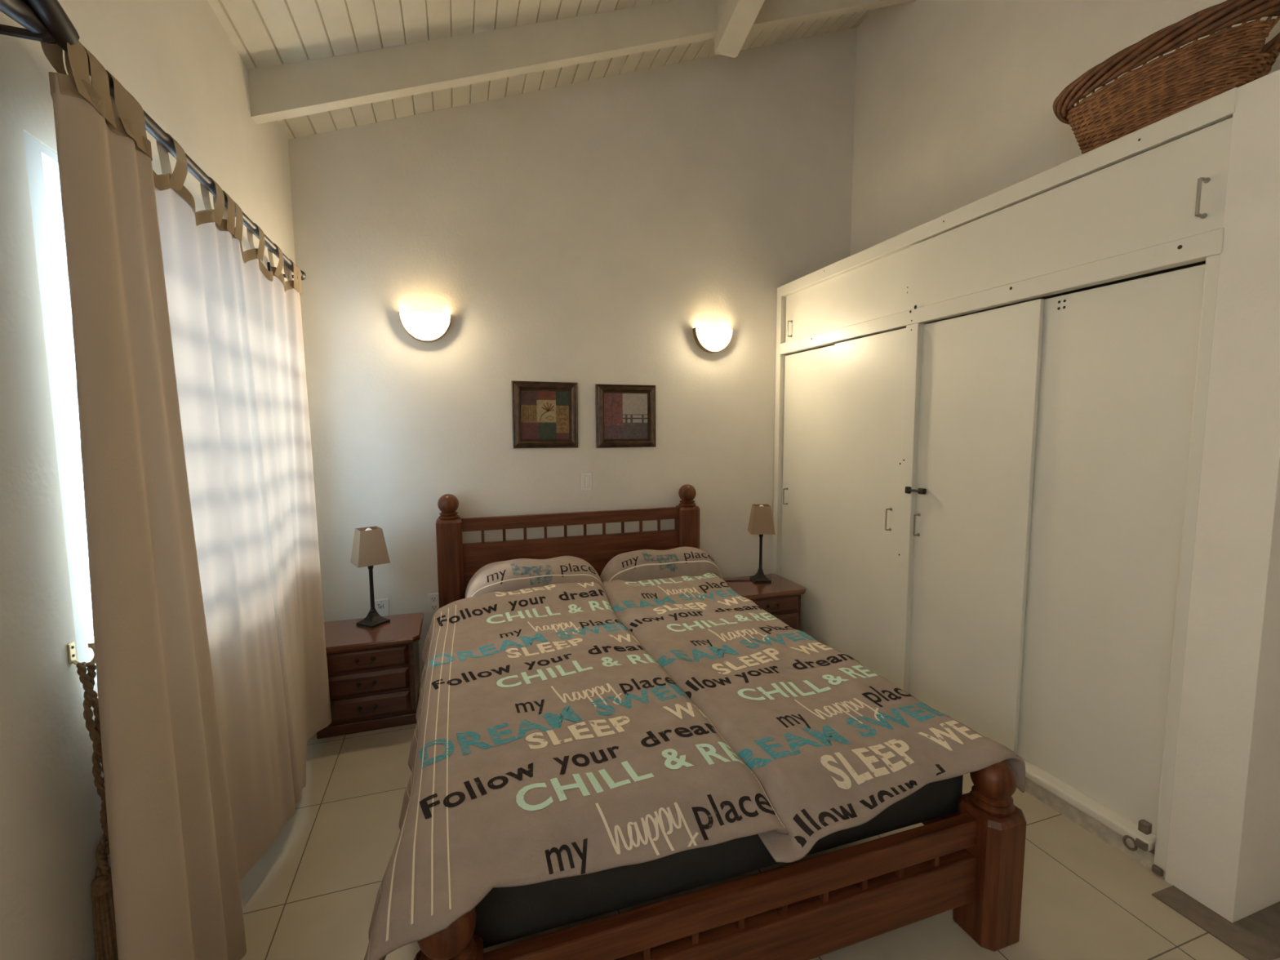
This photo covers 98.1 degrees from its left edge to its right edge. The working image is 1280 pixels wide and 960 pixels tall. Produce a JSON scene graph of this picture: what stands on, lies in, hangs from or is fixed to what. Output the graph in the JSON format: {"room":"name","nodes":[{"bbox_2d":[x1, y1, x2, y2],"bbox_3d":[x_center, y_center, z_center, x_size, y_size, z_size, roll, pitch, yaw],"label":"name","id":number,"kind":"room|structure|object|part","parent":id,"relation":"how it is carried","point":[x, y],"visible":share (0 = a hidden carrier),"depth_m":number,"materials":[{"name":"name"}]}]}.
{"room":"bedroom","nodes":[
{"label":"bedroom","id":0,"kind":"room"},
{"bbox_2d":[0,0,295,959],"bbox_3d":[-1.149,-0.084,0.759,0.150,3.019,5.074,-2,6,-18],"label":"wall","id":1,"kind":"structure","parent":0,"point":[176,59],"depth_m":1.10,"materials":[{"name":"paint"}]},
{"bbox_2d":[23,131,97,706],"bbox_3d":[-1.501,-0.168,1.833,0.131,1.189,1.530,-2,6,-18],"label":"window","id":2,"kind":"structure","parent":1,"relation":"in","point":[42,166],"depth_m":1.17,"materials":[{"name":"white glass"}]},
{"bbox_2d":[66,641,95,666],"bbox_3d":[-1.162,0.365,1.164,0.048,0.055,0.020,-2,6,-18],"label":"wall hook","id":3,"kind":"object","parent":1,"relation":"attached to","point":[71,646],"visible":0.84,"depth_m":1.16,"materials":[{"name":"gold metal"}]},
{"bbox_3d":[-1.183,0.360,1.157,0.005,0.044,0.020,-2,6,-18],"label":"plate","id":4,"kind":"part","parent":3,"relation":"part of","materials":[{"name":"gold metal"}]},
{"bbox_2d":[75,662,118,959],"bbox_3d":[-1.157,0.798,1.201,0.045,0.839,0.082,-2,6,-18],"label":"tieback","id":5,"kind":"object","parent":1,"relation":"attached to","point":[102,897],"visible":0.7,"depth_m":1.18,"materials":[{"name":"fabric"}]},
{"bbox_2d":[0,0,306,280],"bbox_3d":[-1.300,-0.872,1.611,0.151,0.107,2.140,-2,6,-18],"label":"curtain rod","id":6,"kind":"object","parent":1,"relation":"attached to","point":[46,21],"visible":0.71,"depth_m":0.99,"materials":[{"name":"black metal"}]},
{"bbox_2d":[40,40,295,959],"bbox_3d":[-1.178,0.226,1.491,0.130,2.195,0.980,-2,6,-18],"label":"curtain","id":7,"kind":"object","parent":6,"relation":"hanging from","point":[196,755],"visible":0.98,"depth_m":1.26,"materials":[{"name":"beige fabric"}]},
{"bbox_2d":[222,200,331,803],"bbox_3d":[-1.417,0.150,2.263,0.094,2.185,0.818,-2,6,-18],"label":"curtain","id":8,"kind":"object","parent":6,"relation":"hanging from","point":[269,307],"visible":0.97,"depth_m":2.25,"materials":[{"name":"beige fabric"}]},
{"bbox_2d":[248,0,915,124],"bbox_3d":[0.018,-2.336,2.873,3.585,1.484,0.065,-2,6,-18],"label":"ceiling beam","id":9,"kind":"structure","parent":1,"relation":"attached to","point":[282,91],"depth_m":2.64,"materials":[{"name":"paint"}]},
{"bbox_2d":[207,0,875,139],"bbox_3d":[0.625,-2.309,1.147,3.948,1.480,5.074,-2,6,-18],"label":"ceiling","id":10,"kind":"structure","parent":0,"point":[264,33],"depth_m":2.51,"materials":[{"name":"paint"}]},
{"bbox_2d":[714,0,764,57],"bbox_3d":[0.622,-2.555,2.528,0.130,0.570,1.030,-2,6,-18],"label":"ceiling beam","id":11,"kind":"structure","parent":10,"relation":"attached to","point":[735,18],"depth_m":2.89,"materials":[{"name":"paint"}]},
{"bbox_2d":[288,27,857,678],"bbox_3d":[-0.104,-1.015,3.627,3.695,4.328,0.150,-2,6,-18],"label":"wall","id":12,"kind":"structure","parent":0,"point":[582,233],"depth_m":3.40,"materials":[{"name":"paint"}]},
{"bbox_2d":[374,598,389,616],"bbox_3d":[-1.505,0.753,3.239,0.076,0.118,0.008,-2,6,-18],"label":"socket","id":13,"kind":"object","parent":12,"relation":"attached to","point":[381,606],"visible":0.81,"depth_m":3.24,"materials":[{"name":"white plastic"}]},
{"bbox_2d":[399,310,451,342],"bbox_3d":[-1.210,-0.865,3.139,0.280,0.159,0.102,-2,6,-18],"label":"wall sconce","id":14,"kind":"object","parent":12,"relation":"attached to","point":[427,326],"visible":1,"depth_m":3.12,"materials":[{"name":"beige glass"}]},
{"bbox_2d":[426,592,439,613],"bbox_3d":[-1.234,0.738,3.326,0.074,0.120,0.010,-2,6,-18],"label":"power socket","id":15,"kind":"object","parent":12,"relation":"attached to","point":[433,601],"visible":0.86,"depth_m":3.32,"materials":[{"name":"white plastic"}]},
{"bbox_2d":[430,596,436,602],"bbox_3d":[-1.233,0.713,3.322,0.034,0.032,0.005,-2,6,-18],"label":"outlet","id":16,"kind":"object","parent":15,"relation":"attached to","point":[433,599],"depth_m":3.32,"materials":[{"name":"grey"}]},
{"bbox_2d":[431,604,437,610],"bbox_3d":[-1.233,0.764,3.327,0.034,0.032,0.005,-2,6,-18],"label":"outlet","id":17,"kind":"object","parent":15,"relation":"attached to","point":[433,607],"depth_m":3.33,"materials":[{"name":"grey plastic"}]},
{"bbox_2d":[511,381,577,448],"bbox_3d":[-0.582,-0.401,3.428,0.404,0.406,0.028,-2,5,-18],"label":"picture","id":18,"kind":"object","parent":12,"relation":"attached to","point":[544,415],"visible":1,"depth_m":3.43,"materials":[{"name":"brown wood"}]},
{"bbox_2d":[520,390,568,439],"bbox_3d":[-0.584,-0.401,3.434,0.296,0.298,0.001,-2,5,-18],"label":"print","id":19,"kind":"object","parent":18,"relation":"attached to","point":[544,414],"depth_m":3.43,"materials":[{"name":"multicoloured paper"}]},
{"bbox_2d":[580,471,592,490],"bbox_3d":[-0.342,0.010,3.557,0.074,0.118,0.010,-2,6,-18],"label":"light switch","id":20,"kind":"object","parent":12,"relation":"attached to","point":[586,477],"visible":1,"depth_m":3.55,"materials":[{"name":"white plastic"}]},
{"bbox_2d":[595,384,656,448],"bbox_3d":[-0.087,-0.412,3.592,0.403,0.403,0.028,-2,6,-18],"label":"picture","id":21,"kind":"object","parent":12,"relation":"attached to","point":[625,414],"visible":1,"depth_m":3.59,"materials":[{"name":"brown wood"}]},
{"bbox_2d":[604,393,648,439],"bbox_3d":[-0.089,-0.413,3.598,0.295,0.295,0.001,-2,6,-18],"label":"print","id":22,"kind":"object","parent":21,"relation":"attached to","point":[625,415],"depth_m":3.60,"materials":[{"name":"paper"}]},
{"bbox_2d":[692,326,733,353],"bbox_3d":[0.500,-0.933,3.703,0.280,0.159,0.102,-2,6,-18],"label":"wall sconce","id":23,"kind":"object","parent":12,"relation":"attached to","point":[712,340],"visible":1,"depth_m":3.67,"materials":[{"name":"beige glass"}]},
{"bbox_2d":[239,677,1279,959],"bbox_3d":[0.632,1.404,1.489,3.905,0.100,5.174,-2,6,-18],"label":"floor","id":24,"kind":"structure","parent":0,"point":[312,895],"depth_m":1.79,"materials":[{"name":"tile"}]},
{"bbox_2d":[316,612,423,738],"bbox_3d":[-1.399,1.002,2.899,0.504,0.460,0.404,-2,6,-18],"label":"nightstand","id":25,"kind":"object","parent":24,"relation":"on","point":[374,680],"visible":0.88,"depth_m":2.75,"materials":[{"name":"brown wood"}]},
{"bbox_3d":[-1.340,0.884,2.705,0.094,0.030,0.021,-2,6,-18],"label":"handle","id":26,"kind":"part","parent":25,"relation":"part of","materials":[{"name":"black metal"}]},
{"bbox_3d":[-1.339,1.005,2.717,0.094,0.030,0.021,-2,6,-18],"label":"handle","id":27,"kind":"part","parent":25,"relation":"part of","materials":[{"name":"black metal"}]},
{"bbox_3d":[-1.339,1.126,2.728,0.094,0.030,0.021,-2,6,-18],"label":"handle","id":28,"kind":"part","parent":25,"relation":"part of","materials":[{"name":"black metal"}]},
{"bbox_3d":[-1.347,0.881,2.726,0.390,0.108,0.023,-2,6,-18],"label":"drawer","id":29,"kind":"part","parent":25,"relation":"part of","materials":[{"name":"brown wood"}]},
{"bbox_3d":[-1.346,1.002,2.737,0.390,0.110,0.023,-2,6,-18],"label":"drawer","id":30,"kind":"part","parent":25,"relation":"part of","materials":[{"name":"brown wood"}]},
{"bbox_2d":[350,526,390,628],"bbox_3d":[-1.424,0.508,2.942,0.156,0.515,0.156,-5,7,-40],"label":"table lamp","id":31,"kind":"object","parent":25,"relation":"on","point":[369,549],"visible":1,"depth_m":2.90,"materials":[{"name":"beige fabric"}]},
{"bbox_3d":[-1.425,0.346,2.927,0.156,0.182,0.156,-5,7,-40],"label":"lamp shade","id":32,"kind":"part","parent":31,"relation":"part of","materials":[{"name":"brown fabric"}]},
{"bbox_3d":[-1.424,0.544,2.945,0.036,0.316,0.035,-2,6,-18],"label":"stem","id":33,"kind":"part","parent":31,"relation":"part of","materials":[{"name":"black metal"}]},
{"bbox_3d":[-1.345,1.123,2.749,0.390,0.110,0.023,-2,6,-18],"label":"drawer","id":34,"kind":"part","parent":25,"relation":"part of","materials":[{"name":"brown wood"}]},
{"bbox_2d":[413,484,1026,959],"bbox_3d":[-0.041,0.708,2.440,1.645,1.116,2.397,-2,6,-18],"label":"bed","id":35,"kind":"object","parent":24,"relation":"on","point":[968,861],"visible":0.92,"depth_m":1.52,"materials":[{"name":"red wood"}]},
{"bbox_3d":[-0.397,1.194,1.173,0.142,0.388,0.142,-2,6,-18],"label":"post","id":36,"kind":"part","parent":35,"relation":"part of","materials":[{"name":"red wood"}]},
{"bbox_3d":[-1.109,0.708,3.277,0.142,0.972,0.142,-2,6,-18],"label":"post","id":37,"kind":"part","parent":35,"relation":"part of","materials":[{"name":"red wood"}]},
{"bbox_3d":[-0.397,0.240,3.466,1.369,0.076,0.036,-2,6,-18],"label":"head rail","id":38,"kind":"part","parent":35,"relation":"part of","materials":[{"name":"red wood"}]},
{"bbox_3d":[-0.395,0.620,3.502,1.369,0.538,0.036,-2,6,-18],"label":"head panel","id":39,"kind":"part","parent":35,"relation":"part of","materials":[{"name":"red wood"}]},
{"bbox_3d":[0.317,0.656,3.747,0.142,0.972,0.142,-2,6,-18],"label":"post","id":40,"kind":"part","parent":35,"relation":"part of","materials":[{"name":"red wood"}]},
{"bbox_2d":[473,774,963,948],"bbox_3d":[-0.040,0.873,2.454,1.524,0.207,2.088,-2,6,-18],"label":"mattress","id":41,"kind":"object","parent":35,"relation":"on","point":[505,914],"visible":0.09,"depth_m":1.38,"materials":[{"name":"black fabric"}]},
{"bbox_2d":[465,555,604,598],"bbox_3d":[-0.608,0.578,3.233,0.784,0.237,0.315,-2,6,-18],"label":"pillow","id":42,"kind":"object","parent":41,"relation":"on","point":[513,575],"visible":0.73,"depth_m":3.13,"materials":[{"name":"grey fabric"}]},
{"bbox_2d":[363,582,788,959],"bbox_3d":[-0.403,0.827,2.132,1.002,0.304,2.002,-2,6,-18],"label":"duvet","id":43,"kind":"object","parent":41,"relation":"on","point":[548,743],"visible":1,"depth_m":1.55,"materials":[{"name":"grey fabric"}]},
{"bbox_2d":[600,546,724,582],"bbox_3d":[0.135,0.550,3.492,0.780,0.235,0.200,-2,6,-18],"label":"pillow","id":44,"kind":"object","parent":41,"relation":"on","point":[643,564],"visible":0.69,"depth_m":3.42,"materials":[{"name":"grey fabric"}]},
{"bbox_2d":[602,573,1025,862],"bbox_3d":[0.413,0.784,2.443,0.898,0.229,2.111,-2,6,-18],"label":"duvet","id":45,"kind":"object","parent":41,"relation":"on","point":[832,744],"visible":0.94,"depth_m":1.84,"materials":[{"name":"grey fabric"}]},
{"bbox_3d":[0.315,1.035,1.397,1.369,0.076,0.040,-2,6,-18],"label":"foot rail","id":46,"kind":"part","parent":35,"relation":"part of","materials":[{"name":"red wood"}]},
{"bbox_3d":[0.316,1.178,1.411,1.369,0.139,0.040,-2,6,-18],"label":"foot panel","id":47,"kind":"part","parent":35,"relation":"part of","materials":[{"name":"red wood"}]},
{"bbox_3d":[0.674,0.989,2.704,0.036,0.160,2.121,-2,6,-18],"label":"rail","id":48,"kind":"part","parent":35,"relation":"part of","materials":[{"name":"red wood"}]},
{"bbox_3d":[1.029,1.142,1.643,0.142,0.388,0.142,-2,6,-18],"label":"post","id":49,"kind":"part","parent":35,"relation":"part of","materials":[{"name":"red wood"}]},
{"bbox_2d":[724,573,806,630],"bbox_3d":[0.782,0.917,3.687,0.504,0.460,0.404,-2,6,-18],"label":"nightstand","id":50,"kind":"object","parent":24,"relation":"on","point":[780,597],"visible":0.38,"depth_m":3.55,"materials":[{"name":"brown wood"}]},
{"bbox_2d":[724,504,775,582],"bbox_3d":[0.718,0.422,3.736,0.345,0.515,0.156,0,5,2],"label":"table lamp","id":51,"kind":"object","parent":50,"relation":"on","point":[761,522],"visible":0.93,"depth_m":3.65,"materials":[{"name":"beige fabric"}]},
{"bbox_3d":[0.654,0.677,3.742,0.218,0.005,0.011,-1,5,-5],"label":"cord","id":52,"kind":"part","parent":51,"relation":"part of","materials":[{"name":"black metal"}]},
{"bbox_3d":[0.812,0.458,3.736,0.036,0.316,0.035,-2,6,-18],"label":"stem","id":53,"kind":"part","parent":51,"relation":"part of","materials":[{"name":"black metal"}]},
{"bbox_3d":[0.811,0.260,3.717,0.156,0.182,0.156,0,5,2],"label":"lamp shade","id":54,"kind":"part","parent":51,"relation":"part of","materials":[{"name":"brown fabric"}]},
{"bbox_3d":[0.842,0.798,3.493,0.094,0.030,0.021,-2,6,-18],"label":"handle","id":55,"kind":"part","parent":50,"relation":"part of","materials":[{"name":"black metal"}]},
{"bbox_3d":[0.835,0.796,3.514,0.390,0.108,0.023,-2,6,-18],"label":"drawer","id":56,"kind":"part","parent":50,"relation":"part of","materials":[{"name":"brown wood"}]},
{"bbox_3d":[0.835,0.916,3.525,0.390,0.110,0.023,-2,6,-18],"label":"drawer","id":57,"kind":"part","parent":50,"relation":"part of","materials":[{"name":"brown wood"}]},
{"bbox_2d":[772,87,1237,879],"bbox_3d":[1.610,-0.019,2.934,0.636,2.455,2.408,-2,6,-18],"label":"wardrobe","id":58,"kind":"object","parent":24,"relation":"on","point":[993,513],"visible":0.92,"depth_m":2.23,"materials":[{"name":"paint"}]},
{"bbox_3d":[1.017,0.115,3.892,0.034,0.120,0.016,-2,6,-18],"label":"handle","id":59,"kind":"part","parent":58,"relation":"part of","materials":[{"name":"metal"}]},
{"bbox_3d":[1.015,-1.028,3.773,0.034,0.114,0.016,-2,6,-18],"label":"handle","id":60,"kind":"part","parent":58,"relation":"part of","materials":[{"name":"metal"}]},
{"bbox_3d":[1.119,0.101,3.667,0.020,1.885,0.610,-2,6,-18],"label":"sliding door","id":61,"kind":"part","parent":58,"relation":"part of","materials":[{"name":"paint"}]},
{"bbox_3d":[1.199,-1.055,3.297,0.021,0.330,1.160,-2,6,-18],"label":"door","id":62,"kind":"part","parent":58,"relation":"part of","materials":[{"name":"paint"}]},
{"bbox_3d":[1.268,0.149,3.136,0.021,1.885,0.580,-2,6,-18],"label":"sliding door","id":63,"kind":"part","parent":58,"relation":"part of","materials":[{"name":"paint"}]},
{"bbox_3d":[1.309,0.208,2.933,0.034,0.124,0.016,-2,6,-18],"label":"handle","id":64,"kind":"part","parent":58,"relation":"part of","materials":[{"name":"metal"}]},
{"bbox_3d":[1.382,0.225,2.779,0.034,0.116,0.016,-2,6,-18],"label":"handle","id":65,"kind":"part","parent":58,"relation":"part of","materials":[{"name":"metal"}]},
{"bbox_3d":[1.488,0.204,2.541,0.020,1.885,0.590,-2,6,-18],"label":"sliding door","id":66,"kind":"part","parent":58,"relation":"part of","materials":[{"name":"paint"}]},
{"bbox_3d":[1.536,-0.950,2.198,0.020,0.310,1.215,-2,6,-18],"label":"door","id":67,"kind":"part","parent":58,"relation":"part of","materials":[{"name":"paint"}]},
{"bbox_3d":[1.681,0.250,2.038,0.021,1.885,0.570,-2,6,-18],"label":"sliding door","id":68,"kind":"part","parent":58,"relation":"part of","materials":[{"name":"paint"}]},
{"bbox_2d":[1053,0,1279,154],"bbox_3d":[1.875,-1.336,1.992,0.518,0.339,0.712,-2,6,-18],"label":"basket","id":69,"kind":"object","parent":58,"relation":"on","point":[1178,89],"visible":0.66,"depth_m":1.82,"materials":[{"name":"wicker"}]},
{"bbox_3d":[1.684,-0.848,1.666,0.040,0.118,0.016,-2,6,-18],"label":"handle","id":70,"kind":"part","parent":58,"relation":"part of","materials":[{"name":"metal"}]},
{"bbox_2d":[850,0,1279,324],"bbox_3d":[2.378,-0.855,1.785,0.150,4.324,4.924,-2,6,-18],"label":"wall","id":71,"kind":"structure","parent":0,"point":[954,100],"depth_m":3.09,"materials":[{"name":"paint"}]},
{"bbox_2d":[1164,69,1279,923],"bbox_3d":[2.032,0.093,1.727,0.608,2.452,0.168,-2,6,-18],"label":"wall","id":72,"kind":"structure","parent":0,"point":[1224,850],"depth_m":1.64,"materials":[{"name":"paint"}]},
{"bbox_2d":[1151,885,1279,959],"bbox_3d":[2.011,1.321,1.740,0.727,0.004,0.253,-2,5,-13],"label":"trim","id":73,"kind":"structure","parent":72,"relation":"attached to","point":[1256,935],"depth_m":1.66,"materials":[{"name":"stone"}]}
]}

